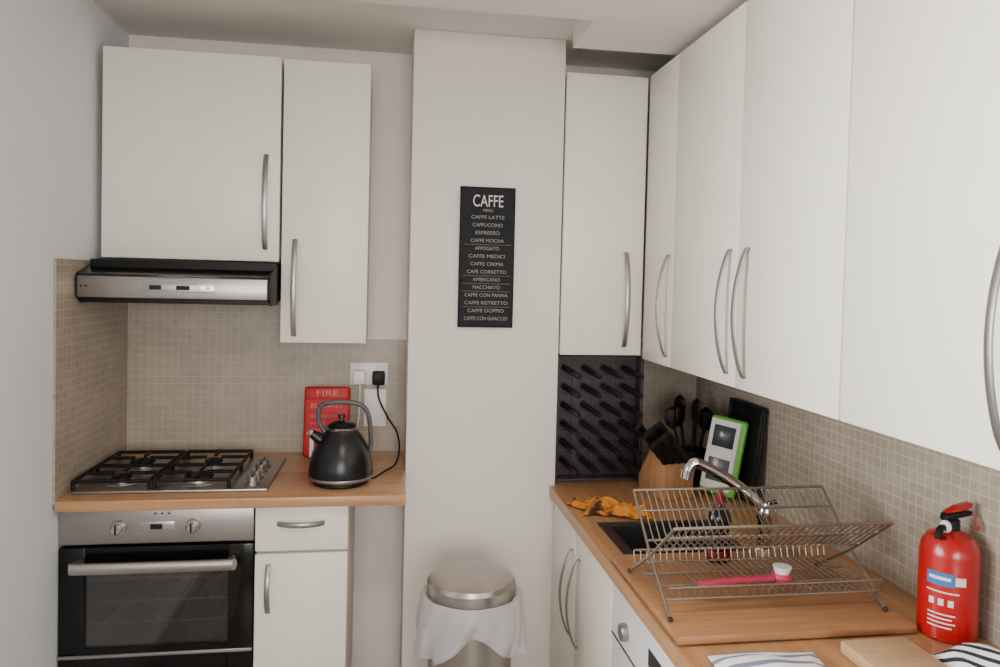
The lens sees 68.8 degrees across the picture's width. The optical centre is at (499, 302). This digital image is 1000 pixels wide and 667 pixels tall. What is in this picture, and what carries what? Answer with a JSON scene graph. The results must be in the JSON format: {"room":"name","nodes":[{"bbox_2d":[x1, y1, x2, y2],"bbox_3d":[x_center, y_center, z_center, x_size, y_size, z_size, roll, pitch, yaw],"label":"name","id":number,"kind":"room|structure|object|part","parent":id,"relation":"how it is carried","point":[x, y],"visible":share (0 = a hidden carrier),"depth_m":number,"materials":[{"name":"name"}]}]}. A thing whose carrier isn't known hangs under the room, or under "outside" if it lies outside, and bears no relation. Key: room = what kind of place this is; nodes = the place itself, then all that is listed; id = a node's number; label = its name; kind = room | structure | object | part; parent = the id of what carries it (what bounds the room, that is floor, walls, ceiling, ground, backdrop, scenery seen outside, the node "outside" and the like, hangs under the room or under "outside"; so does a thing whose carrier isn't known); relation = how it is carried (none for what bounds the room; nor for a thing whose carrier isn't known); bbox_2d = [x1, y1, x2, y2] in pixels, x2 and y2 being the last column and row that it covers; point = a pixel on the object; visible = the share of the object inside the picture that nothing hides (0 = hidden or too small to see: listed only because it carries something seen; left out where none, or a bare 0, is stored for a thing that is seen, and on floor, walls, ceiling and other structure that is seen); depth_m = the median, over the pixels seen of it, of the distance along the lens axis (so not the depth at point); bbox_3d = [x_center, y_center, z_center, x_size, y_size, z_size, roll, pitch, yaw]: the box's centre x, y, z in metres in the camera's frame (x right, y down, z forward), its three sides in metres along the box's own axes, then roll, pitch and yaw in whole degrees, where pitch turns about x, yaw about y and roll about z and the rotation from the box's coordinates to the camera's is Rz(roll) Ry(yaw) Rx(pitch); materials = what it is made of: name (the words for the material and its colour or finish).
{"room":"kitchen","nodes":[
{"label":"kitchen","id":0,"kind":"room"},
{"bbox_2d":[0,0,128,666],"bbox_3d":[-1.078,0.311,0.253,0.100,2.452,5.000,1,2,-9],"label":"wall","id":1,"kind":"structure","parent":0,"point":[51,51],"depth_m":2.03,"materials":[{"name":"paint"}]},
{"bbox_2d":[52,258,127,504],"bbox_3d":[-1.350,0.222,2.435,0.008,0.725,0.600,1,2,-9],"label":"wall tiles","id":2,"kind":"structure","parent":1,"relation":"attached to","point":[90,339],"depth_m":2.34,"materials":[{"name":"beige tile"}]},
{"bbox_2d":[127,35,655,666],"bbox_3d":[-0.291,0.255,2.949,2.457,2.452,0.100,1,2,-9],"label":"wall","id":3,"kind":"structure","parent":0,"point":[378,529],"depth_m":2.86,"materials":[{"name":"paint"}]},
{"bbox_2d":[75,259,280,305],"bbox_3d":[-1.058,-0.072,2.524,0.581,0.142,0.474,1,2,-9],"label":"hood","id":4,"kind":"object","parent":3,"relation":"attached to","point":[102,280],"visible":0.98,"depth_m":2.32,"materials":[{"name":"metal"}]},
{"bbox_2d":[101,46,283,262],"bbox_3d":[-1.051,-0.497,2.577,0.570,0.696,0.343,1,2,-9],"label":"upper cabinet","id":5,"kind":"object","parent":3,"relation":"attached to","point":[192,142],"depth_m":2.45,"materials":[{"name":"white wood"}]},
{"bbox_2d":[127,301,405,453],"bbox_3d":[-0.881,0.228,2.805,1.030,0.715,0.008,1,2,-9],"label":"wall tiles","id":6,"kind":"structure","parent":3,"relation":"attached to","point":[200,376],"depth_m":2.78,"materials":[{"name":"beige tile"}]},
{"bbox_2d":[280,59,372,343],"bbox_3d":[-0.620,-0.348,2.646,0.292,0.969,0.343,1,2,-9],"label":"upper cabinet","id":7,"kind":"object","parent":3,"relation":"attached to","point":[327,121],"depth_m":2.52,"materials":[{"name":"white wood"}]},
{"bbox_2d":[353,370,365,425],"bbox_3d":[-0.547,0.418,2.829,0.047,0.316,0.034,1,2,-9],"label":"plug","id":8,"kind":"object","parent":3,"relation":"attached to","point":[359,376],"visible":0.78,"depth_m":2.81,"materials":[{"name":"plastic"}]},
{"bbox_2d":[350,362,387,384],"bbox_3d":[-0.511,0.276,2.851,0.146,0.088,0.013,1,2,-9],"label":"wall socket","id":9,"kind":"object","parent":3,"relation":"attached to","point":[369,367],"depth_m":2.85,"materials":[{"name":"white plastic"}]},
{"bbox_2d":[371,371,399,479],"bbox_3d":[-0.416,0.430,2.660,0.110,0.319,0.408,1,2,-9],"label":"power cord","id":10,"kind":"object","parent":9,"relation":"attached to","point":[378,377],"visible":0.99,"depth_m":2.81,"materials":[{"name":"black plastic"}]},
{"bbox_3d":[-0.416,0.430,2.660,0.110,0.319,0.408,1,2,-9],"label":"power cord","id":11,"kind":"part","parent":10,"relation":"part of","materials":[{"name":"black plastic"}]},
{"bbox_2d":[364,389,386,425],"bbox_3d":[-0.488,0.410,2.859,0.086,0.147,0.013,1,2,-9],"label":"wall socket","id":12,"kind":"object","parent":3,"relation":"attached to","point":[378,416],"depth_m":2.86,"materials":[{"name":"white plastic"}]},
{"bbox_2d":[558,72,647,354],"bbox_3d":[0.363,-0.323,2.794,0.306,1.022,0.343,1,2,-9],"label":"upper cabinet","id":13,"kind":"object","parent":3,"relation":"attached to","point":[605,116],"depth_m":2.67,"materials":[{"name":"white wood"}]},
{"bbox_2d":[93,0,747,71],"bbox_3d":[0.109,-0.887,0.444,2.457,0.170,5.100,1,2,-9],"label":"ceiling","id":14,"kind":"structure","parent":0,"point":[644,35],"depth_m":2.44,"materials":[{"name":"paint"}]},
{"bbox_2d":[400,29,565,666],"bbox_3d":[-0.081,0.265,2.778,0.546,2.452,0.300,1,2,-9],"label":"wall column","id":15,"kind":"structure","parent":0,"point":[487,110],"depth_m":2.62,"materials":[{"name":"white paint"}]},
{"bbox_2d":[457,186,515,327],"bbox_3d":[-0.048,-0.162,2.607,0.198,0.500,0.019,1,2,-9],"label":"menu sign","id":16,"kind":"object","parent":15,"relation":"attached to","point":[487,214],"visible":1,"depth_m":2.60,"materials":[{"name":"stone"}]},
{"bbox_2d":[558,343,999,647],"bbox_3d":[0.681,0.459,1.786,0.673,0.515,2.500,1,2,-9],"label":"wall","id":17,"kind":"structure","parent":0,"point":[866,475],"depth_m":1.97,"materials":[{"name":"beige tile"}]},
{"bbox_2d":[642,54,679,367],"bbox_3d":[0.709,-0.304,2.574,0.393,1.038,0.270,1,2,-9],"label":"upper cabinet","id":18,"kind":"object","parent":17,"relation":"attached to","point":[664,84],"depth_m":2.53,"materials":[{"name":"white wood"}]},
{"bbox_2d":[671,1,747,387],"bbox_3d":[0.763,-0.293,2.211,0.393,1.038,0.455,1,2,-9],"label":"upper cabinet","id":19,"kind":"object","parent":17,"relation":"attached to","point":[713,68],"depth_m":2.15,"materials":[{"name":"white wood"}]},
{"bbox_2d":[730,0,854,419],"bbox_3d":[0.832,-0.278,1.754,0.393,1.038,0.459,1,2,-9],"label":"upper cabinet","id":20,"kind":"object","parent":17,"relation":"attached to","point":[790,272],"depth_m":1.69,"materials":[{"name":"white wood"}]},
{"bbox_2d":[840,0,999,470],"bbox_3d":[0.901,-0.264,1.295,0.393,1.038,0.459,1,2,-9],"label":"upper cabinet","id":21,"kind":"object","parent":17,"relation":"attached to","point":[921,346],"depth_m":1.28,"materials":[{"name":"white wood"}]},
{"bbox_3d":[0.050,1.583,0.513,2.457,0.050,5.100,1,2,-9],"label":"floor","id":22,"kind":"structure","parent":0,"visible":0},
{"bbox_2d":[57,508,256,666],"bbox_3d":[-1.091,1.033,2.485,0.564,0.825,0.609,1,2,-9],"label":"built-in oven","id":23,"kind":"object","parent":22,"relation":"on","point":[151,588],"visible":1,"depth_m":2.26,"materials":[{"name":"metal"}]},
{"bbox_2d":[253,506,354,666],"bbox_3d":[-0.670,1.053,2.561,0.284,0.860,0.585,1,2,-9],"label":"base cabinet","id":24,"kind":"object","parent":22,"relation":"on","point":[304,583],"visible":0.94,"depth_m":2.30,"materials":[{"name":"white wood"}]},
{"bbox_2d":[55,451,405,511],"bbox_3d":[-0.846,0.601,2.515,1.027,0.033,0.596,1,2,-9],"label":"countertop","id":25,"kind":"structure","parent":24,"relation":"on","point":[291,486],"depth_m":2.27,"materials":[{"name":"brown wood"}]},
{"bbox_2d":[70,449,285,494],"bbox_3d":[-1.049,0.559,2.458,0.581,0.044,0.415,1,2,-9],"label":"gas hob","id":26,"kind":"object","parent":25,"relation":"in","point":[181,473],"visible":1,"depth_m":2.39,"materials":[{"name":"metal"}]},
{"bbox_2d":[303,387,350,456],"bbox_3d":[-0.656,0.450,2.767,0.170,0.260,0.070,1,2,-9],"label":"box","id":27,"kind":"object","parent":25,"relation":"on","point":[314,396],"visible":0.62,"depth_m":2.76,"materials":[{"name":"red plastic"}]},
{"bbox_2d":[306,400,372,489],"bbox_3d":[-0.528,0.457,2.419,0.218,0.275,0.212,1,2,-9],"label":"kettle","id":28,"kind":"object","parent":25,"relation":"on","point":[341,458],"depth_m":2.36,"materials":[{"name":"black metal"}]},
{"bbox_2d":[414,560,526,666],"bbox_3d":[-0.094,1.159,2.215,0.339,0.696,0.335,1,2,-9],"label":"pedal bin","id":29,"kind":"object","parent":22,"relation":"on","point":[470,613],"visible":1,"depth_m":2.10,"materials":[{"name":"metal"}]},
{"bbox_2d":[550,503,576,666],"bbox_3d":[0.521,1.117,2.571,0.710,0.788,0.333,1,2,-9],"label":"base cabinet","id":30,"kind":"object","parent":22,"relation":"on","point":[564,553],"visible":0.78,"depth_m":2.51,"materials":[{"name":"white wood"}]},
{"bbox_2d":[565,534,613,666],"bbox_3d":[0.574,1.129,2.217,0.710,0.788,0.376,1,2,-9],"label":"base cabinet","id":31,"kind":"object","parent":22,"relation":"on","point":[594,592],"visible":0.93,"depth_m":2.17,"materials":[{"name":"white wood"}]},
{"bbox_2d":[611,584,674,666],"bbox_3d":[0.650,1.141,1.732,0.685,0.775,0.596,1,2,-9],"label":"washing machine","id":32,"kind":"object","parent":22,"relation":"on","point":[633,645],"visible":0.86,"depth_m":1.82,"materials":[{"name":"white plastic"}]},
{"bbox_3d":[0.755,1.167,1.008,0.710,0.788,0.854,1,2,-9],"label":"base cabinet","id":33,"kind":"object","parent":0,"visible":0},
{"bbox_2d":[549,464,999,666],"bbox_3d":[0.660,0.725,1.797,0.684,0.038,2.471,1,2,-9],"label":"countertop","id":34,"kind":"structure","parent":33,"relation":"on","point":[827,649],"depth_m":1.92,"materials":[{"name":"brown wood"}]},
{"bbox_2d":[555,355,643,481],"bbox_3d":[0.375,0.438,2.729,0.338,0.469,0.183,1,2,-9],"label":"wine rack","id":35,"kind":"object","parent":34,"relation":"on","point":[600,397],"visible":0.93,"depth_m":2.78,"materials":[{"name":"black plastic"}]},
{"bbox_2d":[566,496,652,518],"bbox_3d":[0.355,0.661,2.381,0.284,0.047,0.146,2,2,8],"label":"cloth","id":36,"kind":"object","parent":34,"relation":"on","point":[604,505],"visible":0.93,"depth_m":2.36,"materials":[{"name":"fabric"}]},
{"bbox_2d":[635,420,692,500],"bbox_3d":[0.554,0.544,2.567,0.222,0.274,0.200,1,2,-23],"label":"knife block","id":37,"kind":"object","parent":34,"relation":"on","point":[665,460],"visible":0.98,"depth_m":2.53,"materials":[{"name":"brown wood"}]},
{"bbox_2d":[597,520,747,553],"bbox_3d":[0.529,0.779,1.955,0.364,0.169,0.684,1,2,-9],"label":"sink","id":38,"kind":"object","parent":34,"relation":"in","point":[627,536],"visible":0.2,"depth_m":2.26,"materials":[{"name":"grey plastic"}]},
{"bbox_2d":[664,394,713,486],"bbox_3d":[0.715,0.515,2.752,0.186,0.330,0.162,1,2,-9],"label":"kitchen utensils","id":39,"kind":"object","parent":34,"relation":"on","point":[674,416],"visible":0.72,"depth_m":2.72,"materials":[{"name":"black plastic"}]},
{"bbox_2d":[699,415,748,498],"bbox_3d":[0.785,0.538,2.563,0.157,0.280,0.057,2,2,34],"label":"kitchen scale","id":40,"kind":"object","parent":34,"relation":"on","point":[727,437],"visible":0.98,"depth_m":2.55,"materials":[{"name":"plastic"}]},
{"bbox_2d":[680,458,780,549],"bbox_3d":[0.648,0.569,2.065,0.270,0.257,0.096,2,2,18],"label":"tap","id":41,"kind":"object","parent":34,"relation":"on","point":[687,473],"visible":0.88,"depth_m":2.05,"materials":[{"name":"silver metal"}]},
{"bbox_2d":[727,397,767,504],"bbox_3d":[0.857,0.518,2.583,0.057,0.335,0.240,1,2,-9],"label":"serving tray","id":42,"kind":"object","parent":34,"relation":"on","point":[754,415],"visible":0.63,"depth_m":2.52,"materials":[{"name":"black plastic"}]},
{"bbox_2d":[611,549,916,644],"bbox_3d":[0.599,0.692,1.762,0.544,0.018,0.458,1,2,-9],"label":"chopping board","id":43,"kind":"object","parent":34,"relation":"on","point":[705,621],"visible":0.83,"depth_m":1.64,"materials":[{"name":"brown wood"}]},
{"bbox_2d":[705,490,731,563],"bbox_3d":[0.575,0.581,1.915,0.070,0.194,0.049,1,2,-9],"label":"dish soap bottle","id":44,"kind":"object","parent":43,"relation":"on","point":[717,498],"visible":0.59,"depth_m":1.90,"materials":[{"name":"plastic"}]},
{"bbox_2d":[628,485,893,621],"bbox_3d":[0.598,0.577,1.723,0.518,0.214,0.289,1,2,-9],"label":"dish drying rack","id":45,"kind":"object","parent":43,"relation":"on","point":[674,587],"visible":0.99,"depth_m":1.71,"materials":[{"name":"metal"}]},
{"bbox_2d":[698,562,792,585],"bbox_3d":[0.562,0.622,1.656,0.229,0.038,0.048,1,2,-17],"label":"brush","id":46,"kind":"object","parent":45,"relation":"on","point":[781,573],"visible":0.94,"depth_m":1.66,"materials":[{"name":"pink plastic"}]},
{"bbox_2d":[708,652,825,666],"bbox_3d":[0.546,0.702,1.319,0.232,0.022,0.318,1,2,-9],"label":"tea towel","id":47,"kind":"object","parent":34,"relation":"on","point":[738,659],"visible":1,"depth_m":1.42,"materials":[{"name":"white fabric"}]},
{"bbox_2d":[840,637,947,666],"bbox_3d":[0.791,0.708,1.345,0.148,0.028,0.320,1,2,-9],"label":"chopping board","id":48,"kind":"object","parent":34,"relation":"on","point":[896,651],"visible":1,"depth_m":1.44,"materials":[{"name":"brown wood"}]},
{"bbox_2d":[916,501,981,644],"bbox_3d":[0.973,0.575,1.583,0.116,0.288,0.116,1,2,-9],"label":"fire extinguisher","id":49,"kind":"object","parent":34,"relation":"on","point":[949,558],"visible":0.98,"depth_m":1.54,"materials":[{"name":"red metal"}]},
{"bbox_2d":[931,643,999,666],"bbox_3d":[0.970,0.696,1.323,0.182,0.051,0.341,1,2,-9],"label":"tea towel","id":50,"kind":"object","parent":34,"relation":"on","point":[963,654],"visible":0.95,"depth_m":1.41,"materials":[{"name":"fabric"}]}
]}

